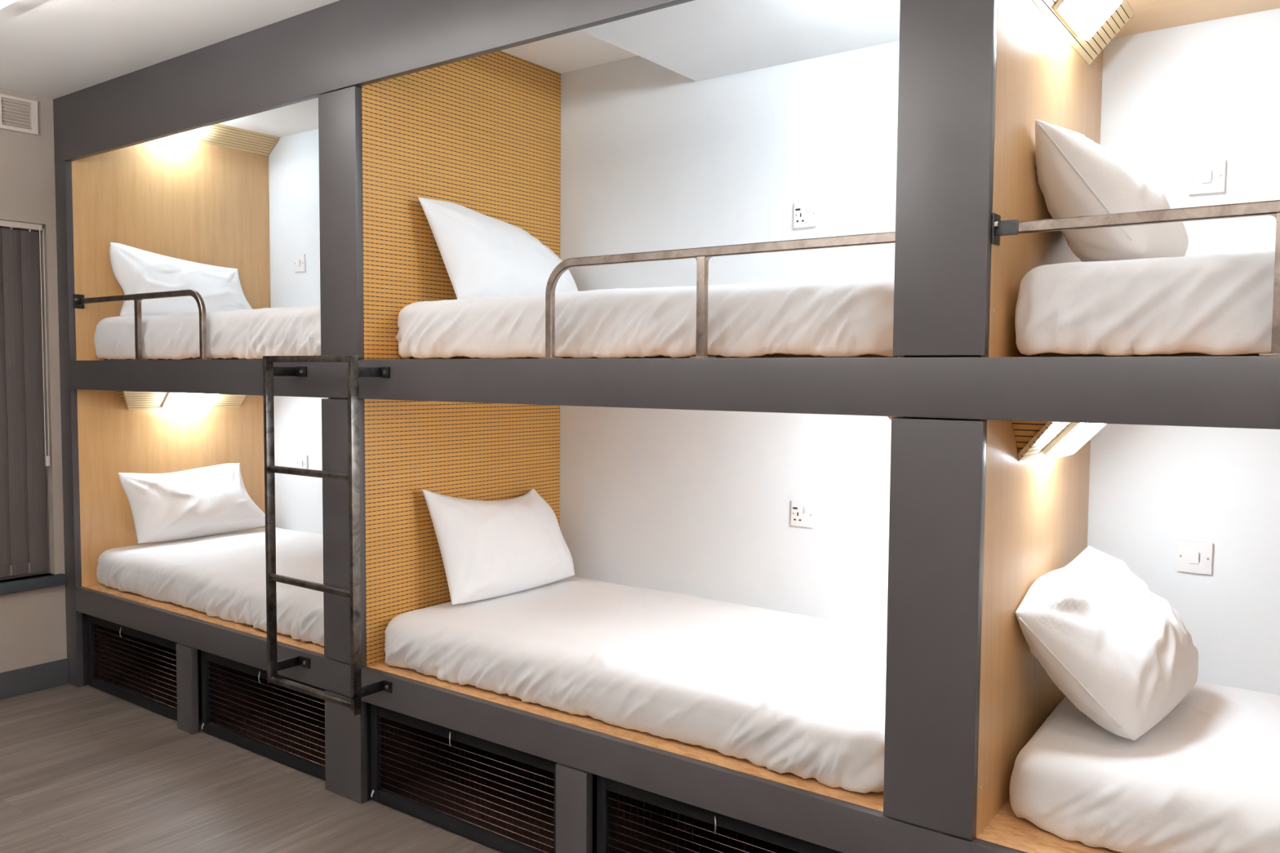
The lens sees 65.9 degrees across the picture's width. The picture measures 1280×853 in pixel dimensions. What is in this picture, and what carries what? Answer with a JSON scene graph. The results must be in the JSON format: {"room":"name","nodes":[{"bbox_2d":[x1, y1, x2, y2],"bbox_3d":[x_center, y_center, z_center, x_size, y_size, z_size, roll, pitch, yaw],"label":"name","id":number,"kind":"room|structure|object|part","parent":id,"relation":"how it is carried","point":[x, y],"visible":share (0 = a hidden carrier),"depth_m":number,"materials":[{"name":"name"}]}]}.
{"room":"dormitory","nodes":[
{"label":"dormitory","id":0,"kind":"room"},
{"bbox_2d":[0,88,66,672],"bbox_3d":[-3.877,-0.091,3.657,0.120,2.905,5.407,3,4,36],"label":"wall","id":1,"kind":"structure","parent":0,"point":[33,622],"depth_m":4.84,"materials":[{"name":"beige paint"}]},
{"bbox_2d":[0,93,38,135],"bbox_3d":[-3.171,-1.472,4.415,0.020,0.158,0.872,3,4,36],"label":"air vent","id":2,"kind":"object","parent":1,"relation":"in","point":[18,114],"visible":1,"depth_m":4.70,"materials":[{"name":"beige plastic"}]},
{"bbox_2d":[0,226,65,595],"bbox_3d":[-3.446,-0.067,4.215,0.142,1.782,1.772,3,4,36],"label":"window","id":3,"kind":"structure","parent":1,"relation":"in","point":[15,586],"depth_m":4.83,"materials":[{"name":"grey fabric"}]},
{"bbox_2d":[0,219,49,577],"bbox_3d":[-3.432,-0.101,4.197,0.064,1.708,1.682,3,4,36],"label":"vertical blind","id":4,"kind":"object","parent":3,"relation":"attached to","point":[23,460],"visible":1,"depth_m":4.79,"materials":[{"name":"grey fabric"}]},
{"bbox_3d":[-2.920,-0.407,4.837,0.004,1.122,0.020,3,4,36],"label":"pull cord","id":5,"kind":"part","parent":4,"relation":"part of","materials":[{"name":"grey plastic"}]},
{"bbox_3d":[-3.436,0.798,4.250,0.100,0.052,1.772,3,4,36],"label":"sill","id":6,"kind":"part","parent":3,"relation":"part of","materials":[{"name":"grey"}]},
{"bbox_2d":[0,658,68,699],"bbox_3d":[-4.160,1.320,3.247,0.014,0.128,4.299,3,4,36],"label":"baseboard","id":7,"kind":"structure","parent":1,"relation":"attached to","point":[19,682],"depth_m":4.85,"materials":[{"name":"grey"}]},
{"bbox_2d":[0,684,502,852],"bbox_3d":[-1.048,1.542,1.663,7.160,0.100,5.607,3,4,36],"label":"floor","id":8,"kind":"structure","parent":0,"point":[85,769],"depth_m":3.66,"materials":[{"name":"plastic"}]},
{"bbox_2d":[87,614,202,720],"bbox_3d":[-2.175,1.115,4.960,0.903,0.366,0.778,3,4,36],"label":"storage drawer","id":9,"kind":"object","parent":8,"relation":"on","point":[136,667],"visible":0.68,"depth_m":4.91,"materials":[{"name":"black paint"}]},
{"bbox_3d":[-2.467,0.969,4.705,0.032,0.030,0.002,3,4,36],"label":"latch plate","id":10,"kind":"part","parent":9,"relation":"part of","materials":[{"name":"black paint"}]},
{"bbox_3d":[-2.168,1.292,4.980,0.875,0.012,0.724,3,4,36],"label":"drawer","id":11,"kind":"part","parent":9,"relation":"part of","materials":[{"name":"black metal"}]},
{"bbox_2d":[200,650,325,781],"bbox_3d":[-1.327,1.155,4.340,0.919,0.366,0.778,3,4,36],"label":"storage drawer","id":12,"kind":"object","parent":8,"relation":"on","point":[285,726],"visible":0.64,"depth_m":4.30,"materials":[{"name":"black paint"}]},
{"bbox_3d":[-1.546,1.012,4.031,0.032,0.030,0.002,3,4,36],"label":"latch plate","id":13,"kind":"part","parent":12,"relation":"part of","materials":[{"name":"silver metal"}]},
{"bbox_3d":[-1.320,1.331,4.360,0.891,0.012,0.724,3,4,36],"label":"drawer","id":14,"kind":"part","parent":12,"relation":"part of","materials":[{"name":"black metal"}]},
{"bbox_2d":[370,703,596,852],"bbox_3d":[-0.399,1.199,3.661,0.927,0.366,0.778,3,4,36],"label":"storage drawer","id":15,"kind":"object","parent":8,"relation":"on","point":[502,798],"visible":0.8,"depth_m":3.60,"materials":[{"name":"black paint"}]},
{"bbox_3d":[-0.640,1.055,3.369,0.032,0.030,0.002,3,4,36],"label":"latch plate","id":16,"kind":"part","parent":15,"relation":"part of","materials":[{"name":"silver metal"}]},
{"bbox_3d":[-0.392,1.375,3.682,0.899,0.012,0.724,3,4,36],"label":"drawer","id":17,"kind":"part","parent":15,"relation":"part of","materials":[{"name":"black metal"}]},
{"bbox_2d":[53,0,1279,852],"bbox_3d":[0.165,-0.046,3.363,6.749,2.904,1.106,3,4,36],"label":"bunk bed","id":18,"kind":"object","parent":8,"relation":"on","point":[417,98],"visible":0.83,"depth_m":3.13,"materials":[{"name":"grey wood"}]},
{"bbox_3d":[-2.831,0.004,4.895,0.112,2.596,0.030,3,4,36],"label":"post","id":19,"kind":"part","parent":18,"relation":"part of","materials":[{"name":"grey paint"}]},
{"bbox_2d":[73,289,212,359],"bbox_3d":[-2.300,-0.466,4.522,1.148,0.324,0.050,3,4,36],"label":"guard rail","id":20,"kind":"object","parent":18,"relation":"on","point":[79,300],"visible":0.88,"depth_m":4.50,"materials":[{"name":"metal"}]},
{"bbox_3d":[-2.760,-0.615,4.852,0.005,0.068,0.050,3,4,36],"label":"wall plate","id":21,"kind":"part","parent":20,"relation":"part of","materials":[{"name":"black metal"}]},
{"bbox_3d":[-2.460,-0.984,5.261,0.018,1.275,1.076,3,4,36],"label":"panel","id":22,"kind":"part","parent":18,"relation":"part of","materials":[{"name":"brown wood"}]},
{"bbox_3d":[-2.469,0.278,5.329,0.018,0.993,1.076,3,4,36],"label":"panel","id":23,"kind":"part","parent":18,"relation":"part of","materials":[{"name":"brown wood"}]},
{"bbox_2d":[115,391,245,410],"bbox_3d":[-2.417,-0.151,5.245,0.130,0.125,0.705,3,4,36],"label":"reading lamp","id":24,"kind":"object","parent":18,"relation":"attached to","point":[134,400],"visible":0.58,"depth_m":5.18,"materials":[{"name":"brown"}]},
{"bbox_2d":[164,392,219,410],"bbox_3d":[-2.387,-0.139,5.259,0.097,0.099,0.262,3,4,36],"label":"diffuser","id":25,"kind":"object","parent":24,"relation":"attached to","point":[172,401],"depth_m":5.23,"materials":[{"name":"white plastic"}]},
{"bbox_2d":[93,305,320,359],"bbox_3d":[-1.653,-0.423,4.702,1.976,0.228,1.061,3,4,36],"label":"mattress","id":26,"kind":"object","parent":18,"relation":"on","point":[242,334],"visible":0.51,"depth_m":4.19,"materials":[{"name":"white fabric"}]},
{"bbox_2d":[109,241,252,315],"bbox_3d":[-2.361,-0.744,5.164,0.184,0.373,0.748,3,4,36],"label":"pillow","id":27,"kind":"object","parent":26,"relation":"on","point":[137,271],"visible":0.82,"depth_m":5.04,"materials":[{"name":"white fabric"}]},
{"bbox_2d":[96,527,324,646],"bbox_3d":[-1.661,0.711,4.766,1.973,0.199,1.058,3,4,36],"label":"mattress","id":28,"kind":"object","parent":18,"relation":"on","point":[223,575],"visible":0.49,"depth_m":4.51,"materials":[{"name":"white fabric"}]},
{"bbox_2d":[117,462,265,543],"bbox_3d":[-2.332,0.398,5.267,0.203,0.367,0.806,3,4,36],"label":"pillow","id":29,"kind":"object","parent":28,"relation":"on","point":[215,500],"visible":0.96,"depth_m":5.16,"materials":[{"name":"white fabric"}]},
{"bbox_2d":[169,123,279,155],"bbox_3d":[-2.337,-1.571,5.267,0.126,0.102,0.868,3,4,36],"label":"reading lamp","id":30,"kind":"object","parent":18,"relation":"attached to","point":[220,135],"visible":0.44,"depth_m":5.42,"materials":[{"name":"brown"}]},
{"bbox_2d":[169,126,206,142],"bbox_3d":[-2.406,-1.553,5.148,0.095,0.078,0.255,3,4,36],"label":"diffuser","id":31,"kind":"object","parent":30,"relation":"attached to","point":[195,135],"depth_m":5.21,"materials":[{"name":"white plastic"}]},
{"bbox_2d":[262,355,391,715],"bbox_3d":[-1.134,0.367,3.565,0.550,1.242,0.136,3,4,36],"label":"ladder","id":32,"kind":"object","parent":18,"relation":"attached to","point":[357,691],"visible":1,"depth_m":3.49,"materials":[{"name":"metal"}]},
{"bbox_3d":[-1.379,0.351,3.680,0.018,1.225,0.032,3,4,36],"label":"rail","id":33,"kind":"part","parent":32,"relation":"part of","materials":[{"name":"metal"}]},
{"bbox_3d":[-0.980,0.378,3.388,0.018,1.242,0.032,3,4,36],"label":"rail","id":34,"kind":"part","parent":32,"relation":"part of","materials":[{"name":"metal"}]},
{"bbox_3d":[-1.085,-0.728,3.578,0.211,0.959,0.030,3,4,36],"label":"post","id":35,"kind":"part","parent":18,"relation":"part of","materials":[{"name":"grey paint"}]},
{"bbox_3d":[-1.093,0.386,3.639,0.211,0.973,0.030,3,4,36],"label":"post","id":36,"kind":"part","parent":18,"relation":"part of","materials":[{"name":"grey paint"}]},
{"bbox_3d":[-1.098,1.190,3.683,0.211,0.382,0.030,3,4,36],"label":"post","id":37,"kind":"part","parent":18,"relation":"part of","materials":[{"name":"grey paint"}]},
{"bbox_3d":[-0.679,-0.900,3.958,0.018,1.275,1.076,3,4,36],"label":"slatted panel","id":38,"kind":"part","parent":18,"relation":"part of","materials":[{"name":"orange wood"}]},
{"bbox_3d":[-0.688,0.361,4.027,0.018,0.993,1.076,3,4,36],"label":"slatted panel","id":39,"kind":"part","parent":18,"relation":"part of","materials":[{"name":"orange wood"}]},
{"bbox_3d":[-0.115,0.981,2.951,6.638,0.120,0.030,3,4,36],"label":"rail","id":40,"kind":"part","parent":18,"relation":"part of","materials":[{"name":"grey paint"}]},
{"bbox_2d":[384,576,887,793],"bbox_3d":[0.124,0.793,3.455,1.992,0.204,1.067,3,4,36],"label":"mattress","id":41,"kind":"object","parent":18,"relation":"on","point":[803,696],"visible":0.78,"depth_m":3.13,"materials":[{"name":"white fabric"}]},
{"bbox_2d":[421,488,575,605],"bbox_3d":[-0.538,0.445,3.977,0.225,0.443,0.714,3,4,36],"label":"pillow","id":42,"kind":"object","parent":41,"relation":"on","point":[489,548],"visible":1,"depth_m":3.86,"materials":[{"name":"white fabric"}]},
{"bbox_2d":[395,276,897,359],"bbox_3d":[0.143,-0.340,3.422,1.975,0.226,1.007,3,4,36],"label":"mattress","id":43,"kind":"object","parent":18,"relation":"on","point":[851,317],"visible":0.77,"depth_m":2.88,"materials":[{"name":"white fabric"}]},
{"bbox_2d":[417,196,577,298],"bbox_3d":[-0.521,-0.674,3.925,0.229,0.390,0.761,3,4,36],"label":"pillow","id":44,"kind":"object","parent":43,"relation":"on","point":[483,255],"visible":0.79,"depth_m":3.76,"materials":[{"name":"white fabric"}]},
{"bbox_3d":[-0.107,-0.129,2.891,6.638,0.141,0.030,3,4,36],"label":"rail","id":45,"kind":"part","parent":18,"relation":"part of","materials":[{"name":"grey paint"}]},
{"bbox_2d":[539,231,895,358],"bbox_3d":[0.165,-0.340,2.725,1.155,0.303,0.036,3,4,36],"label":"guard rail","id":46,"kind":"object","parent":18,"relation":"on","point":[702,255],"visible":0.92,"depth_m":2.71,"materials":[{"name":"metal"}]},
{"bbox_3d":[0.173,-0.191,2.727,0.064,0.005,0.036,3,4,36],"label":"foot plate","id":47,"kind":"part","parent":46,"relation":"part of","materials":[{"name":"metal"}]},
{"bbox_3d":[0.693,0.469,2.333,0.217,0.973,0.030,3,4,36],"label":"post","id":48,"kind":"part","parent":18,"relation":"part of","materials":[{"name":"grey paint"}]},
{"bbox_3d":[0.940,0.437,2.837,0.018,0.993,1.076,3,4,36],"label":"panel","id":49,"kind":"part","parent":18,"relation":"part of","materials":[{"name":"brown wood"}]},
{"bbox_3d":[0.949,-0.824,2.768,0.018,1.275,1.076,3,4,36],"label":"panel","id":50,"kind":"part","parent":18,"relation":"part of","materials":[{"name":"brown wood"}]},
{"bbox_3d":[0.701,-0.644,2.272,0.217,0.959,0.030,3,4,36],"label":"post","id":51,"kind":"part","parent":18,"relation":"part of","materials":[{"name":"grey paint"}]},
{"bbox_3d":[1.101,0.445,2.720,0.018,0.993,1.076,3,4,36],"label":"panel","id":52,"kind":"part","parent":18,"relation":"part of","materials":[{"name":"brown wood"}]},
{"bbox_3d":[1.110,-0.816,2.651,0.018,1.275,1.076,3,4,36],"label":"panel","id":53,"kind":"part","parent":18,"relation":"part of","materials":[{"name":"brown wood"}]},
{"bbox_2d":[1011,420,1106,461],"bbox_3d":[1.162,0.017,2.649,0.130,0.128,0.730,3,4,36],"label":"reading lamp","id":54,"kind":"object","parent":18,"relation":"attached to","point":[1033,439],"visible":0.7,"depth_m":2.52,"materials":[{"name":"brown"}]},
{"bbox_2d":[1047,422,1106,459],"bbox_3d":[1.167,0.031,2.628,0.097,0.102,0.230,3,4,36],"label":"diffuser","id":55,"kind":"object","parent":54,"relation":"attached to","point":[1073,436],"depth_m":2.55,"materials":[{"name":"white plastic"}]},
{"bbox_2d":[1032,0,1133,64],"bbox_3d":[1.167,-1.112,2.584,0.130,0.127,0.720,3,4,36],"label":"reading lamp","id":56,"kind":"object","parent":18,"relation":"attached to","point":[1088,26],"visible":1,"depth_m":2.64,"materials":[{"name":"brown"}]},
{"bbox_2d":[1059,0,1122,40],"bbox_3d":[1.177,-1.098,2.571,0.097,0.101,0.260,3,4,36],"label":"diffuser","id":57,"kind":"object","parent":56,"relation":"attached to","point":[1084,18],"depth_m":2.59,"materials":[{"name":"white plastic"}]},
{"bbox_2d":[991,200,1279,355],"bbox_3d":[1.274,-0.298,1.909,1.161,0.324,0.050,3,4,36],"label":"guard rail","id":58,"kind":"object","parent":18,"relation":"on","point":[999,228],"visible":0.98,"depth_m":2.03,"materials":[{"name":"metal"}]},
{"bbox_3d":[0.809,-0.448,2.243,0.005,0.068,0.050,3,4,36],"label":"wall plate","id":59,"kind":"part","parent":58,"relation":"part of","materials":[{"name":"black metal"}]},
{"bbox_3d":[1.254,-0.140,1.936,0.064,0.005,0.036,3,4,36],"label":"foot plate","id":60,"kind":"part","parent":58,"relation":"part of","materials":[{"name":"metal"}]},
{"bbox_2d":[1009,681,1279,852],"bbox_3d":[1.927,0.879,2.183,1.970,0.196,0.993,3,4,36],"label":"mattress","id":61,"kind":"object","parent":18,"relation":"on","point":[1205,778],"visible":0.78,"depth_m":2.28,"materials":[{"name":"white fabric"}]},
{"bbox_2d":[1014,545,1198,740],"bbox_3d":[1.266,0.566,2.633,0.353,0.393,0.617,3,4,36],"label":"pillow","id":62,"kind":"object","parent":61,"relation":"on","point":[1117,649],"visible":1,"depth_m":2.47,"materials":[{"name":"white fabric"}]},
{"bbox_2d":[1014,250,1275,356],"bbox_3d":[1.927,-0.257,2.102,1.975,0.229,1.032,3,4,36],"label":"mattress","id":63,"kind":"object","parent":18,"relation":"on","point":[1211,304],"visible":0.96,"depth_m":2.10,"materials":[{"name":"white fabric"}]},
{"bbox_2d":[1035,119,1188,262],"bbox_3d":[1.257,-0.575,2.587,0.307,0.370,0.612,3,4,36],"label":"pillow","id":64,"kind":"object","parent":63,"relation":"on","point":[1077,175],"visible":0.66,"depth_m":2.38,"materials":[{"name":"white fabric"}]},
{"bbox_3d":[1.926,-1.153,2.035,2.000,0.025,1.076,3,4,36],"label":"ceiling panel","id":65,"kind":"part","parent":18,"relation":"part of","materials":[{"name":"brown wood"}]},
{"bbox_2d":[596,775,842,852],"bbox_3d":[0.457,1.239,3.035,0.918,0.366,0.778,3,4,36],"label":"storage drawer","id":66,"kind":"object","parent":8,"relation":"on","point":[630,819],"visible":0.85,"depth_m":3.06,"materials":[{"name":"black paint"}]},
{"bbox_3d":[0.216,1.095,2.743,0.032,0.030,0.002,3,4,36],"label":"latch plate","id":67,"kind":"part","parent":66,"relation":"part of","materials":[{"name":"silver metal"}]},
{"bbox_3d":[0.464,1.415,3.056,0.890,0.012,0.724,3,4,36],"label":"drawer","id":68,"kind":"part","parent":66,"relation":"part of","materials":[{"name":"black metal"}]},
{"bbox_2d":[0,0,637,137],"bbox_3d":[-1.027,-1.458,1.499,7.160,0.100,5.607,3,4,36],"label":"ceiling","id":69,"kind":"structure","parent":0,"point":[51,49],"depth_m":3.96,"materials":[{"name":"paint"}]},
{"bbox_2d":[0,0,17,8],"bbox_3d":[-1.823,-1.459,3.072,1.260,0.080,0.150,3,4,36],"label":"ceiling light","id":70,"kind":"object","parent":69,"relation":"attached to","point":[3,3],"visible":1,"depth_m":3.36,"materials":[{"name":"white plastic"}]},
{"bbox_2d":[580,0,900,81],"bbox_3d":[0.427,-1.409,3.123,1.285,0.154,1.075,3,4,36],"label":"ceiling","id":71,"kind":"structure","parent":69,"relation":"attached to","point":[697,40],"depth_m":3.37,"materials":[{"name":"white paint"}]},
{"bbox_2d":[268,8,1279,694],"bbox_3d":[0.590,-0.067,3.800,7.160,2.905,0.100,3,4,36],"label":"wall","id":72,"kind":"structure","parent":0,"point":[655,157],"depth_m":3.71,"materials":[{"name":"white paint"}]},
{"bbox_2d":[293,253,305,271],"bbox_3d":[-1.905,-0.914,5.517,0.093,0.095,0.015,3,4,36],"label":"light switch","id":73,"kind":"object","parent":72,"relation":"attached to","point":[299,260],"visible":1,"depth_m":5.51,"materials":[{"name":"white plastic"}]},
{"bbox_2d":[296,454,307,469],"bbox_3d":[-1.911,0.208,5.576,0.093,0.095,0.015,3,4,36],"label":"light switch","id":74,"kind":"object","parent":72,"relation":"attached to","point":[301,460],"visible":0.88,"depth_m":5.57,"materials":[{"name":"white plastic"}]},
{"bbox_2d":[791,500,814,528],"bbox_3d":[0.614,0.332,3.731,0.093,0.095,0.014,3,4,36],"label":"wall socket","id":75,"kind":"object","parent":72,"relation":"attached to","point":[802,513],"visible":1,"depth_m":3.73,"materials":[{"name":"white plastic"}]},
{"bbox_2d":[793,200,817,228],"bbox_3d":[0.616,-0.790,3.674,0.093,0.095,0.014,3,4,36],"label":"wall socket","id":76,"kind":"object","parent":72,"relation":"attached to","point":[805,212],"visible":1,"depth_m":3.67,"materials":[{"name":"white plastic"}]},
{"bbox_2d":[1176,540,1213,574],"bbox_3d":[1.665,0.393,2.962,0.093,0.095,0.015,3,4,36],"label":"light switch","id":77,"kind":"object","parent":72,"relation":"attached to","point":[1193,557],"visible":1,"depth_m":2.96,"materials":[{"name":"white plastic"}]},
{"bbox_2d":[1188,159,1226,195],"bbox_3d":[1.669,-0.735,2.904,0.093,0.095,0.015,3,4,36],"label":"light switch","id":78,"kind":"object","parent":72,"relation":"attached to","point":[1205,176],"visible":1,"depth_m":2.90,"materials":[{"name":"white plastic"}]}
]}

